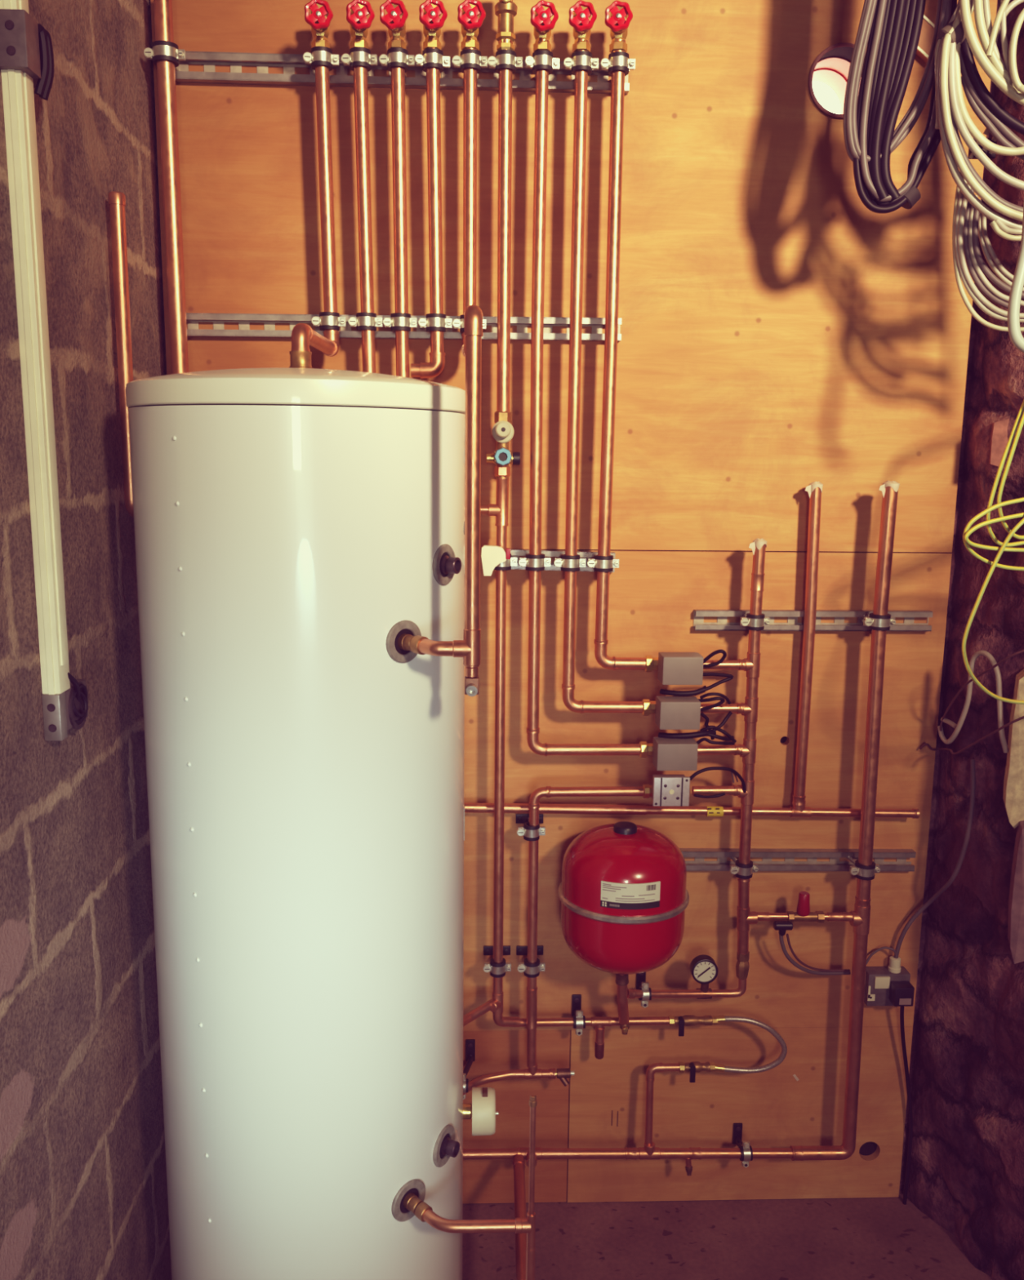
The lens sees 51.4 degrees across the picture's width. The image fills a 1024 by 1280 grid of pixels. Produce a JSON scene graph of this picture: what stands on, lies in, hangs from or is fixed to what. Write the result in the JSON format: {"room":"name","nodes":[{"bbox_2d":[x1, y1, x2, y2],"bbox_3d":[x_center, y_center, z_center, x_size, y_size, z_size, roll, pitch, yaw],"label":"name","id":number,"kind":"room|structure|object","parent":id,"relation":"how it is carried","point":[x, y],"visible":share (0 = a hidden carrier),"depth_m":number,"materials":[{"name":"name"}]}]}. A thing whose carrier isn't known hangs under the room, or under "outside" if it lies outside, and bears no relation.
{"room":"mechanical room","nodes":[
{"label":"mechanical room","id":0,"kind":"room"},
{"bbox_2d":[0,0,171,1279],"bbox_3d":[-0.711,-0.069,1.281,0.100,3.120,2.100,0,10,-2],"label":"wall","id":1,"kind":"structure","parent":0,"point":[83,1188],"depth_m":1.68,"materials":[{"name":"brick"}]},
{"bbox_2d":[0,8,53,100],"bbox_3d":[-0.640,-0.771,1.411,0.047,0.086,0.104,0,10,-2],"label":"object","id":2,"kind":"object","parent":1,"relation":"attached to","point":[25,45],"visible":0.94,"depth_m":1.37,"materials":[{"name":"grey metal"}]},
{"bbox_2d":[0,0,70,694],"bbox_3d":[-0.648,-0.780,1.390,0.029,1.735,0.042,0,10,-2],"label":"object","id":3,"kind":"object","parent":1,"relation":"attached to","point":[18,98],"visible":0.89,"depth_m":1.45,"materials":[{"name":"plastic"}]},
{"bbox_2d":[41,671,88,740],"bbox_3d":[-0.657,0.078,1.579,0.034,0.120,0.121,0,10,-2],"label":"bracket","id":4,"kind":"object","parent":1,"relation":"attached to","point":[62,712],"visible":0.97,"depth_m":1.54,"materials":[{"name":"metal"}]},
{"bbox_2d":[107,191,133,517],"bbox_3d":[-0.658,-0.483,1.857,0.027,0.540,0.134,0,10,-2],"label":"copper pipe","id":5,"kind":"object","parent":1,"relation":"attached to","point":[117,201],"visible":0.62,"depth_m":1.78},
{"bbox_2d":[150,0,1000,1203],"bbox_3d":[0.505,-0.222,2.297,2.610,3.120,0.161,0,10,-2],"label":"plywood panel","id":6,"kind":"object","parent":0,"point":[782,334],"depth_m":2.19,"materials":[{"name":"wood"}]},
{"bbox_2d":[174,51,629,94],"bbox_3d":[-0.205,-1.081,2.027,0.860,0.050,0.021,0,10,-2],"label":"rail","id":7,"kind":"object","parent":6,"relation":"attached to","point":[208,60],"visible":0.62,"depth_m":2.02,"materials":[{"name":"metal"}]},
{"bbox_2d":[143,40,185,71],"bbox_3d":[-0.623,-1.072,1.966,0.068,0.031,0.101,4,10,19],"label":"clip","id":8,"kind":"object","parent":7,"relation":"attached to","point":[167,51],"visible":0.98,"depth_m":1.93,"materials":[{"name":"silver metal"}]},
{"bbox_2d":[153,0,188,373],"bbox_3d":[-0.636,-0.598,2.022,0.037,1.215,0.032,0,10,-2],"label":"copper pipe","id":9,"kind":"object","parent":8,"relation":"in","point":[162,9],"visible":0.49,"depth_m":1.97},
{"bbox_2d":[302,46,338,71],"bbox_3d":[-0.343,-1.070,1.980,0.061,0.031,0.098,3,10,11],"label":"clip","id":10,"kind":"object","parent":7,"relation":"attached to","point":[319,55],"visible":0.96,"depth_m":1.94,"materials":[{"name":"silver metal"}]},
{"bbox_2d":[341,46,377,75],"bbox_3d":[-0.268,-1.070,1.982,0.061,0.031,0.098,4,11,20],"label":"clip","id":11,"kind":"object","parent":7,"relation":"attached to","point":[358,55],"visible":0.95,"depth_m":1.94,"materials":[{"name":"metal"}]},
{"bbox_2d":[353,40,375,373],"bbox_3d":[-0.275,-0.674,2.023,0.043,0.857,0.026,0,10,-2],"label":"copper pipe","id":12,"kind":"object","parent":11,"relation":"in","point":[360,73],"visible":0.55,"depth_m":1.99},
{"bbox_2d":[346,0,374,48],"bbox_3d":[-0.275,-1.115,1.920,0.050,0.078,0.081,-1,10,-10],"label":"valve","id":13,"kind":"object","parent":12,"relation":"attached to","point":[357,11],"visible":1,"depth_m":1.89,"materials":[{"name":"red metal"}]},
{"bbox_2d":[378,47,414,76],"bbox_3d":[-0.200,-1.071,1.984,0.061,0.031,0.098,4,11,20],"label":"clip","id":14,"kind":"object","parent":7,"relation":"attached to","point":[395,56],"visible":0.95,"depth_m":1.95,"materials":[{"name":"metal"}]},
{"bbox_2d":[391,40,408,377],"bbox_3d":[-0.210,-0.675,2.026,0.035,0.858,0.026,0,10,-2],"label":"copper pipe","id":15,"kind":"object","parent":14,"relation":"in","point":[397,73],"visible":0.55,"depth_m":1.99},
{"bbox_2d":[379,0,408,48],"bbox_3d":[-0.210,-1.116,1.922,0.050,0.078,0.081,1,10,0],"label":"valve","id":16,"kind":"object","parent":15,"relation":"attached to","point":[394,20],"visible":1,"depth_m":1.89,"materials":[{"name":"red metal"}]},
{"bbox_2d":[414,48,449,72],"bbox_3d":[-0.139,-1.071,1.988,0.061,0.031,0.098,3,10,11],"label":"clip","id":17,"kind":"object","parent":7,"relation":"attached to","point":[430,57],"visible":0.91,"depth_m":1.95,"materials":[{"name":"metal"}]},
{"bbox_2d":[410,39,444,378],"bbox_3d":[-0.159,-0.802,2.005,0.066,0.603,0.030,0,10,-2],"label":"copper pipe","id":18,"kind":"object","parent":17,"relation":"attached to","point":[435,366],"visible":1,"depth_m":2.00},
{"bbox_2d":[418,0,447,49],"bbox_3d":[-0.143,-1.117,1.924,0.050,0.078,0.081,0,10,-6],"label":"valve","id":19,"kind":"object","parent":18,"relation":"attached to","point":[430,11],"visible":1,"depth_m":1.89,"materials":[{"name":"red metal"}]},
{"bbox_2d":[452,48,487,73],"bbox_3d":[-0.066,-1.071,1.990,0.061,0.031,0.098,4,11,20],"label":"clip","id":20,"kind":"object","parent":7,"relation":"attached to","point":[468,58],"visible":0.92,"depth_m":1.95,"materials":[{"name":"metal"}]},
{"bbox_2d":[461,40,476,356],"bbox_3d":[-0.078,-0.818,1.988,0.031,0.568,0.065,0,10,-2],"label":"copper pipe","id":21,"kind":"object","parent":20,"relation":"attached to","point":[469,107],"visible":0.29,"depth_m":1.99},
{"bbox_2d":[457,0,485,50],"bbox_3d":[-0.074,-1.119,1.927,0.050,0.078,0.081,0,10,-4],"label":"valve","id":22,"kind":"object","parent":21,"relation":"attached to","point":[468,11],"visible":0.99,"depth_m":1.89,"materials":[{"name":"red metal"}]},
{"bbox_2d":[487,49,522,74],"bbox_3d":[-0.001,-1.071,1.992,0.061,0.031,0.098,4,11,20],"label":"clip","id":23,"kind":"object","parent":7,"relation":"attached to","point":[504,59],"visible":0.93,"depth_m":1.95,"materials":[{"name":"metal"}]},
{"bbox_2d":[496,39,512,412],"bbox_3d":[-0.014,-0.769,2.017,0.027,0.675,0.026,0,10,-2],"label":"copper pipe","id":24,"kind":"object","parent":23,"relation":"attached to","point":[504,100],"visible":0.82,"depth_m":2.01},
{"bbox_2d":[494,0,517,50],"bbox_3d":[-0.011,-1.146,1.948,0.042,0.130,0.047,0,10,-2],"label":"brass fitting","id":25,"kind":"object","parent":24,"relation":"attached to","point":[505,11],"visible":0.98,"depth_m":1.94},
{"bbox_2d":[524,49,559,80],"bbox_3d":[0.063,-1.072,1.996,0.061,0.031,0.098,3,10,11],"label":"clip","id":26,"kind":"object","parent":7,"relation":"attached to","point":[543,60],"visible":0.92,"depth_m":1.96,"materials":[{"name":"metal"}]},
{"bbox_2d":[526,39,639,755],"bbox_3d":[0.166,-0.431,2.083,0.262,1.363,0.027,0,10,-2],"label":"copper pipe","id":27,"kind":"object","parent":26,"relation":"attached to","point":[541,76],"visible":0.99,"depth_m":2.08,"materials":[{"name":"metal"}]},
{"bbox_2d":[530,0,558,51],"bbox_3d":[0.058,-1.118,1.932,0.050,0.078,0.081,0,10,-1],"label":"valve","id":28,"kind":"object","parent":27,"relation":"attached to","point":[541,13],"visible":1,"depth_m":1.90,"materials":[{"name":"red metal"}]},
{"bbox_2d":[639,730,734,770],"bbox_3d":[0.362,0.222,2.175,0.194,0.068,0.094,0,10,-2],"label":"valve","id":29,"kind":"object","parent":27,"relation":"attached to","point":[668,754],"visible":1,"depth_m":2.13,"materials":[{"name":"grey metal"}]},
{"bbox_2d":[563,50,598,75],"bbox_3d":[0.140,-1.072,1.997,0.061,0.031,0.098,4,11,20],"label":"clip","id":30,"kind":"object","parent":7,"relation":"attached to","point":[580,60],"visible":0.96,"depth_m":1.96,"materials":[{"name":"metal"}]},
{"bbox_2d":[561,39,655,713],"bbox_3d":[0.207,-0.477,2.076,0.198,1.274,0.027,0,10,-2],"label":"copper pipe","id":31,"kind":"object","parent":30,"relation":"attached to","point":[580,76],"visible":0.96,"depth_m":2.07,"materials":[{"name":"metal"}]},
{"bbox_2d":[568,0,596,52],"bbox_3d":[0.128,-1.119,1.934,0.050,0.078,0.081,1,10,3],"label":"valve","id":32,"kind":"object","parent":31,"relation":"attached to","point":[581,11],"visible":1,"depth_m":1.90,"materials":[{"name":"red metal"}]},
{"bbox_2d":[641,692,736,742],"bbox_3d":[0.366,0.158,2.164,0.196,0.114,0.094,0,10,-2],"label":"valve","id":33,"kind":"object","parent":31,"relation":"attached to","point":[672,713],"visible":1,"depth_m":2.13,"materials":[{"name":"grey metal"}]},
{"bbox_2d":[600,51,635,75],"bbox_3d":[0.208,-1.072,2.000,0.061,0.031,0.098,4,11,20],"label":"clip","id":34,"kind":"object","parent":7,"relation":"attached to","point":[616,60],"visible":0.94,"depth_m":1.96,"materials":[{"name":"metal"}]},
{"bbox_2d":[594,39,645,670],"bbox_3d":[0.241,-0.522,2.070,0.138,1.185,0.028,0,10,-2],"label":"copper pipe","id":35,"kind":"object","parent":34,"relation":"attached to","point":[617,84],"visible":0.96,"depth_m":2.06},
{"bbox_2d":[604,0,632,53],"bbox_3d":[0.195,-1.121,1.937,0.050,0.078,0.081,2,10,6],"label":"valve","id":36,"kind":"object","parent":35,"relation":"attached to","point":[618,24],"visible":1,"depth_m":1.90,"materials":[{"name":"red metal"}]},
{"bbox_2d":[644,648,733,696],"bbox_3d":[0.361,0.065,2.147,0.180,0.103,0.094,0,10,-2],"label":"valve","id":37,"kind":"object","parent":35,"relation":"attached to","point":[673,668],"visible":1,"depth_m":2.10,"materials":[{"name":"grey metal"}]},
{"bbox_2d":[186,312,621,341],"bbox_3d":[-0.211,-0.619,2.108,0.858,0.047,0.021,0,10,-2],"label":"rail","id":38,"kind":"object","parent":6,"relation":"attached to","point":[193,319],"visible":0.59,"depth_m":2.10,"materials":[{"name":"metal"}]},
{"bbox_2d":[311,311,346,330],"bbox_3d":[-0.340,-0.613,2.060,0.061,0.031,0.098,4,10,16],"label":"clip","id":39,"kind":"object","parent":38,"relation":"attached to","point":[326,320],"visible":0.98,"depth_m":2.02,"materials":[{"name":"metal"}]},
{"bbox_2d":[347,312,382,331],"bbox_3d":[-0.270,-0.613,2.062,0.061,0.031,0.098,4,10,16],"label":"clip","id":40,"kind":"object","parent":38,"relation":"attached to","point":[362,321],"visible":0.99,"depth_m":2.02,"materials":[{"name":"metal"}]},
{"bbox_2d":[382,312,417,331],"bbox_3d":[-0.204,-0.613,2.065,0.061,0.031,0.098,4,10,16],"label":"clip","id":41,"kind":"object","parent":38,"relation":"attached to","point":[397,321],"visible":0.98,"depth_m":2.02,"materials":[{"name":"metal"}]},
{"bbox_2d":[417,313,452,332],"bbox_3d":[-0.137,-0.612,2.068,0.061,0.031,0.098,4,10,16],"label":"clip","id":42,"kind":"object","parent":38,"relation":"attached to","point":[433,322],"visible":1,"depth_m":2.03,"materials":[{"name":"metal"}]},
{"bbox_2d":[462,1039,475,1099],"bbox_3d":[-0.101,0.936,2.319,0.028,0.057,0.153,1,10,4],"label":"clip","id":43,"kind":"object","parent":6,"relation":"attached to","point":[469,1043],"visible":0.59,"depth_m":2.38,"materials":[{"name":"black metal"}]},
{"bbox_2d":[462,1062,555,1095],"bbox_3d":[-0.028,0.945,2.290,0.256,0.036,0.058,-3,11,-22],"label":"copper pipe","id":44,"kind":"object","parent":43,"relation":"attached to","point":[534,1073],"visible":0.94,"depth_m":2.31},
{"bbox_2d":[483,946,511,977],"bbox_3d":[-0.032,0.694,2.304,0.061,0.031,0.097,0,10,-2],"label":"clip","id":45,"kind":"object","parent":6,"relation":"attached to","point":[497,970],"visible":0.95,"depth_m":2.27,"materials":[{"name":"metal"}]},
{"bbox_2d":[488,478,519,1026],"bbox_3d":[-0.014,0.258,2.195,0.080,1.189,0.041,-2,10,-14],"label":"copper pipe","id":46,"kind":"object","parent":45,"relation":"attached to","point":[500,509],"visible":0.98,"depth_m":2.18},
{"bbox_2d":[480,545,510,575],"bbox_3d":[-0.032,-0.155,2.080,0.057,0.058,0.024,0,10,-2],"label":"lever","id":47,"kind":"object","parent":46,"relation":"attached to","point":[491,556],"visible":1,"depth_m":2.07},
{"bbox_2d":[486,410,519,479],"bbox_3d":[-0.017,-0.380,2.082,0.066,0.133,0.064,0,10,-2],"label":"valve","id":48,"kind":"object","parent":46,"relation":"on","point":[503,431],"visible":1,"depth_m":2.07,"materials":[{"name":"gold metal"}]},
{"bbox_2d":[519,1016,669,1031],"bbox_3d":[0.171,0.838,2.324,0.351,0.036,0.030,0,10,-2],"label":"copper pipe","id":49,"kind":"object","parent":46,"relation":"attached to","point":[597,1022],"visible":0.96,"depth_m":2.32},
{"bbox_2d":[667,1015,717,1036],"bbox_3d":[0.396,0.841,2.327,0.106,0.040,0.030,0,10,-2],"label":"valve","id":50,"kind":"object","parent":49,"relation":"attached to","point":[684,1020],"visible":1,"depth_m":2.32,"materials":[{"name":"gold metal"}]},
{"bbox_2d":[714,1015,786,1073],"bbox_3d":[0.523,0.890,2.338,0.162,0.137,0.018,1,10,3],"label":"hose","id":51,"kind":"object","parent":50,"relation":"attached to","point":[721,1019],"visible":1,"depth_m":2.33,"materials":[{"name":"metal"}]},
{"bbox_2d":[515,813,545,840],"bbox_3d":[0.039,0.394,2.254,0.061,0.031,0.097,0,10,-2],"label":"clip","id":52,"kind":"object","parent":6,"relation":"attached to","point":[529,833],"visible":0.93,"depth_m":2.22,"materials":[{"name":"silver rubber"}]},
{"bbox_2d":[526,786,643,1068],"bbox_3d":[0.160,0.616,2.266,0.257,0.632,0.023,0,10,-2],"label":"copper pipe","id":53,"kind":"object","parent":52,"relation":"attached to","point":[548,791],"visible":0.99,"depth_m":2.23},
{"bbox_2d":[619,1023,629,1035],"bbox_3d":[0.245,0.842,2.305,0.021,0.026,0.028,0,10,-2],"label":"drain cock","id":54,"kind":"object","parent":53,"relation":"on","point":[624,1028],"visible":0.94,"depth_m":2.30,"materials":[{"name":"gold metal"}]},
{"bbox_2d":[615,973,629,1025],"bbox_3d":[0.238,0.762,2.270,0.028,0.149,0.073,4,10,19],"label":"copper pipe","id":55,"kind":"object","parent":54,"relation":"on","point":[621,980],"visible":0.83,"depth_m":2.25,"materials":[{"name":"brown metal"}]},
{"bbox_2d":[642,766,746,806],"bbox_3d":[0.382,0.298,2.192,0.216,0.079,0.086,0,10,-2],"label":"valve","id":56,"kind":"object","parent":53,"relation":"attached to","point":[665,789],"visible":1,"depth_m":2.15,"materials":[{"name":"metal"}]},
{"bbox_2d":[515,946,545,977],"bbox_3d":[0.041,0.695,2.307,0.061,0.031,0.097,0,10,-2],"label":"clip","id":57,"kind":"object","parent":6,"relation":"attached to","point":[531,970],"visible":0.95,"depth_m":2.27,"materials":[{"name":"metal"}]},
{"bbox_2d":[510,548,615,572],"bbox_3d":[0.103,-0.164,2.200,0.219,0.045,0.021,0,10,-2],"label":"rail","id":58,"kind":"object","parent":6,"relation":"attached to","point":[514,553],"visible":0.27,"depth_m":2.19,"materials":[{"name":"metal"}]},
{"bbox_2d":[557,821,688,974],"bbox_3d":[0.231,0.534,2.207,0.270,0.317,0.270,0,10,-2],"label":"vessel","id":59,"kind":"object","parent":6,"relation":"attached to","point":[624,896],"visible":1,"depth_m":2.11,"materials":[{"name":"metal"}]},
{"bbox_2d":[635,972,651,1008],"bbox_3d":[0.285,0.759,2.325,0.026,0.062,0.107,1,10,0],"label":"clip","id":60,"kind":"object","parent":6,"relation":"attached to","point":[641,984],"visible":0.94,"depth_m":2.28,"materials":[{"name":"black rubber"}]},
{"bbox_2d":[626,978,746,999],"bbox_3d":[0.372,0.749,2.292,0.273,0.057,0.035,-1,10,-10],"label":"copper pipe","id":61,"kind":"object","parent":60,"relation":"attached to","point":[633,993],"visible":0.91,"depth_m":2.29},
{"bbox_2d":[689,954,718,999],"bbox_3d":[0.408,0.726,2.285,0.056,0.109,0.049,0,10,-2],"label":"pressure gauge","id":62,"kind":"object","parent":61,"relation":"attached to","point":[703,968],"visible":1,"depth_m":2.26,"materials":[{"name":"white metal"}]},
{"bbox_2d":[463,800,919,818],"bbox_3d":[0.353,0.362,2.275,1.046,0.042,0.022,0,10,-2],"label":"copper pipe","id":63,"kind":"object","parent":6,"relation":"attached to","point":[472,807],"visible":0.89,"depth_m":2.27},
{"bbox_2d":[791,487,821,809],"bbox_3d":[0.618,0.021,2.225,0.029,0.689,0.027,0,10,-2],"label":"copper pipe","id":64,"kind":"object","parent":63,"relation":"attached to","point":[815,500],"visible":1,"depth_m":2.22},
{"bbox_2d":[732,1122,752,1168],"bbox_3d":[0.519,1.140,2.405,0.025,0.062,0.099,0,10,-2],"label":"clip","id":65,"kind":"object","parent":6,"relation":"attached to","point":[746,1150],"visible":1,"depth_m":2.37,"materials":[{"name":"silver metal"}]},
{"bbox_2d":[462,1142,804,1167],"bbox_3d":[0.241,1.140,2.352,0.817,0.044,0.048,0,10,-2],"label":"copper pipe","id":66,"kind":"object","parent":65,"relation":"attached to","point":[647,1152],"visible":0.91,"depth_m":2.35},
{"bbox_2d":[512,1155,526,1279],"bbox_3d":[0.018,1.181,2.086,0.027,0.027,0.498,0,10,-1],"label":"copper pipe","id":67,"kind":"object","parent":66,"relation":"attached to","point":[518,1162],"visible":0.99,"depth_m":2.17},
{"bbox_2d":[644,1062,679,1145],"bbox_3d":[0.333,1.032,2.355,0.077,0.199,0.032,0,10,-2],"label":"copper pipe","id":68,"kind":"object","parent":66,"relation":"on","point":[654,1068],"visible":1,"depth_m":2.34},
{"bbox_2d":[679,848,915,871],"bbox_3d":[0.617,0.482,2.333,0.533,0.048,0.021,0,10,-2],"label":"rail","id":69,"kind":"object","parent":6,"relation":"attached to","point":[900,864],"visible":0.74,"depth_m":2.33,"materials":[{"name":"metal"}]},
{"bbox_2d":[693,608,933,631],"bbox_3d":[0.634,-0.041,2.242,0.502,0.043,0.021,0,10,-2],"label":"rail","id":70,"kind":"object","parent":6,"relation":"attached to","point":[722,624],"visible":0.71,"depth_m":2.23,"materials":[{"name":"metal"}]},
{"bbox_2d":[739,613,769,630],"bbox_3d":[0.501,-0.042,2.196,0.059,0.031,0.093,3,10,11],"label":"clip","id":71,"kind":"object","parent":70,"relation":"attached to","point":[751,622],"visible":0.99,"depth_m":2.16,"materials":[{"name":"silver rubber"}]},
{"bbox_2d":[736,544,765,955],"bbox_3d":[0.501,0.238,2.217,0.054,0.889,0.026,0,10,-2],"label":"copper pipe","id":72,"kind":"object","parent":71,"relation":"attached to","point":[745,917],"visible":0.93,"depth_m":2.20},
{"bbox_2d":[691,784,742,795],"bbox_3d":[0.432,0.315,2.226,0.109,0.024,0.023,0,10,-4],"label":"copper pipe","id":73,"kind":"object","parent":72,"relation":"attached to","point":[734,790],"visible":0.99,"depth_m":2.22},
{"bbox_2d":[860,613,895,631],"bbox_3d":[0.757,-0.042,2.202,0.064,0.031,0.099,3,10,12],"label":"clip","id":74,"kind":"object","parent":70,"relation":"attached to","point":[874,622],"visible":0.98,"depth_m":2.16,"materials":[{"name":"silver rubber"}]},
{"bbox_2d":[794,486,897,1159],"bbox_3d":[0.704,0.424,2.253,0.142,1.498,0.033,0,10,-2],"label":"copper pipe","id":75,"kind":"object","parent":74,"relation":"attached to","point":[861,913],"visible":0.98,"depth_m":2.24,"materials":[{"name":"metal"}]},
{"bbox_2d":[756,911,853,921],"bbox_3d":[0.621,0.593,2.282,0.235,0.020,0.020,0,10,-1],"label":"copper pipe","id":76,"kind":"object","parent":75,"relation":"attached to","point":[762,916],"visible":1,"depth_m":2.27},
{"bbox_2d":[786,891,824,922],"bbox_3d":[0.629,0.573,2.276,0.078,0.069,0.030,0,10,-2],"label":"valve","id":77,"kind":"object","parent":76,"relation":"attached to","point":[802,913],"visible":1,"depth_m":2.27,"materials":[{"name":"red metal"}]},
{"bbox_2d":[773,920,850,975],"bbox_3d":[0.653,0.670,2.304,0.195,0.147,0.026,-2,10,-15],"label":"hose","id":78,"kind":"object","parent":75,"relation":"attached to","point":[782,926],"visible":1,"depth_m":2.29,"materials":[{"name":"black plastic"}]},
{"bbox_2d":[808,42,866,118],"bbox_3d":[0.639,-1.102,2.162,0.140,0.140,0.206,0,10,-2],"label":"vent duct","id":79,"kind":"object","parent":6,"relation":"attached to","point":[828,73],"visible":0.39,"depth_m":2.17,"materials":[{"name":"plastic"}]},
{"bbox_2d":[863,955,910,1005],"bbox_3d":[0.836,0.760,2.378,0.094,0.107,0.045,0,10,-2],"label":"outlet","id":80,"kind":"object","parent":6,"relation":"attached to","point":[877,979],"visible":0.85,"depth_m":2.36,"materials":[{"name":"grey plastic"}]},
{"bbox_2d":[888,981,914,1204],"bbox_3d":[0.882,1.046,2.402,0.102,0.586,0.044,-3,11,-20],"label":"plug","id":81,"kind":"object","parent":80,"relation":"attached to","point":[900,993],"visible":1,"depth_m":2.38,"materials":[{"name":"black plastic"}]},
{"bbox_2d":[893,759,975,958],"bbox_3d":[0.911,0.483,2.272,0.043,0.503,0.165,-5,12,-31],"label":"cable","id":82,"kind":"object","parent":80,"relation":"attached to","point":[972,795],"visible":1,"depth_m":2.21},
{"bbox_2d":[915,14,934,63],"bbox_3d":[0.798,-1.155,2.052,0.119,0.108,0.022,0,10,-2],"label":"batten","id":83,"kind":"object","parent":6,"relation":"attached to","point":[925,41],"visible":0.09,"depth_m":2.04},
{"bbox_2d":[462,1191,991,1279],"bbox_3d":[0.346,1.581,1.204,3.200,0.100,3.300,0,10,-2],"label":"floor","id":84,"kind":"structure","parent":0,"point":[847,1238],"depth_m":2.35,"materials":[{"name":"concrete"}]},
{"bbox_2d":[124,366,465,1279],"bbox_3d":[-0.356,0.463,1.901,0.558,1.848,0.558,0,10,-2],"label":"cylinder","id":85,"kind":"object","parent":84,"relation":"on","point":[296,528],"visible":0.95,"depth_m":1.64,"materials":[{"name":"metal"}]},
{"bbox_2d":[288,39,339,367],"bbox_3d":[-0.344,-0.769,1.844,0.038,0.606,0.346,0,10,-1],"label":"copper pipe","id":86,"kind":"object","parent":85,"relation":"on","point":[303,335],"visible":0.94,"depth_m":1.97,"materials":[{"name":"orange metal"}]},
{"bbox_2d":[304,0,333,48],"bbox_3d":[-0.346,-1.113,1.917,0.050,0.078,0.081,-1,10,-7],"label":"valve","id":87,"kind":"object","parent":86,"relation":"attached to","point":[320,18],"visible":0.99,"depth_m":1.88,"materials":[{"name":"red metal"}]},
{"bbox_2d":[409,304,483,667],"bbox_3d":[-0.106,-0.260,1.778,0.106,0.517,0.534,0,10,-2],"label":"copper pipe","id":88,"kind":"object","parent":85,"relation":"attached to","point":[468,648],"visible":1,"depth_m":1.53,"materials":[{"name":"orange metal"}]},
{"bbox_2d":[414,1093,537,1279],"bbox_3d":[-0.061,0.978,1.753,0.198,0.523,0.062,0,10,-2],"label":"copper pipe","id":89,"kind":"object","parent":85,"relation":"attached to","point":[424,1212],"visible":1,"depth_m":1.72,"materials":[{"name":"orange metal"}]},
{"bbox_2d":[462,1086,497,1135],"bbox_3d":[-0.061,0.887,2.007,0.071,0.089,0.084,0,10,-2],"label":"heater","id":90,"kind":"object","parent":85,"relation":"attached to","point":[482,1109],"visible":0.86,"depth_m":1.98,"materials":[{"name":"white plastic"}]},
{"bbox_2d":[902,0,1023,1279],"bbox_3d":[1.445,-0.169,2.055,1.008,3.100,0.506,0,10,-2],"label":"wall","id":91,"kind":"structure","parent":0,"point":[966,1169],"depth_m":2.21,"materials":[{"name":"stone"}]},
{"bbox_2d":[937,649,1008,752],"bbox_3d":[0.931,0.123,2.149,0.022,0.215,0.192,-3,11,-20],"label":"cable","id":92,"kind":"object","parent":91,"relation":"attached to","point":[997,672],"visible":0.95,"depth_m":2.11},
{"bbox_2d":[961,400,1023,704],"bbox_3d":[0.910,-0.193,1.849,0.259,0.626,0.050,0,10,-2],"label":"yellow cable","id":93,"kind":"object","parent":91,"relation":"attached to","point":[966,532],"visible":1,"depth_m":1.84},
{"bbox_3d":[0.354,-1.531,1.351,3.200,0.100,1.600,0,10,-2],"label":"ceiling","id":94,"kind":"structure","parent":0,"visible":0},
{"bbox_2d":[843,0,956,213],"bbox_3d":[0.652,-1.137,1.752,0.181,0.827,0.052,1,10,2],"label":"cable coil","id":95,"kind":"object","parent":94,"relation":"hanging from","point":[890,30],"visible":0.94,"depth_m":1.78,"materials":[{"name":"plastic"}]},
{"bbox_2d":[934,0,1023,229],"bbox_3d":[0.840,-1.093,1.668,0.295,0.880,0.115,0,10,-2],"label":"cable coil","id":96,"kind":"object","parent":94,"relation":"hanging from","point":[953,117],"visible":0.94,"depth_m":1.73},
{"bbox_2d":[951,128,1023,332],"bbox_3d":[0.904,-1.029,1.746,0.282,1.031,0.101,5,11,25],"label":"cable coil","id":97,"kind":"object","parent":94,"relation":"hanging from","point":[968,222],"depth_m":1.83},
{"bbox_2d":[1007,206,1023,353],"bbox_3d":[0.812,-0.576,1.678,0.049,0.248,0.018,0,10,-2],"label":"tube","id":98,"kind":"object","parent":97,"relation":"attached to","point":[1015,336],"visible":1,"depth_m":1.68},
{"bbox_2d":[959,0,1023,106],"bbox_3d":[0.841,-1.191,1.664,0.277,0.686,0.114,0,10,-2],"label":"cable","id":99,"kind":"object","parent":94,"relation":"hanging from","point":[986,65],"visible":1,"depth_m":1.69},
{"bbox_2d":[960,38,1023,135],"bbox_3d":[0.848,-1.169,1.657,0.251,0.727,0.116,0,10,-2],"label":"cable","id":100,"kind":"object","parent":94,"relation":"hanging from","point":[976,82],"visible":0.86,"depth_m":1.73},
{"bbox_2d":[960,47,1023,147],"bbox_3d":[0.850,-1.153,1.656,0.242,0.758,0.113,0,10,-2],"label":"cable","id":101,"kind":"object","parent":94,"relation":"hanging from","point":[1000,126],"visible":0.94,"depth_m":1.74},
{"bbox_2d":[960,75,1023,160],"bbox_3d":[0.869,-1.153,1.692,0.251,0.770,0.094,5,11,23],"label":"cable","id":102,"kind":"object","parent":94,"relation":"hanging from","point":[980,115],"visible":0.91,"depth_m":1.74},
{"bbox_2d":[973,0,1023,93],"bbox_3d":[0.849,-1.196,1.660,0.250,0.675,0.113,0,10,-2],"label":"cable","id":103,"kind":"object","parent":94,"relation":"hanging from","point":[983,35],"visible":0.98,"depth_m":1.69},
{"bbox_2d":[1008,8,1023,93],"bbox_3d":[0.865,-1.197,1.650,0.156,0.668,0.112,0,10,-2],"label":"cable","id":104,"kind":"object","parent":94,"relation":"hanging from","point":[1015,80],"visible":1,"depth_m":1.68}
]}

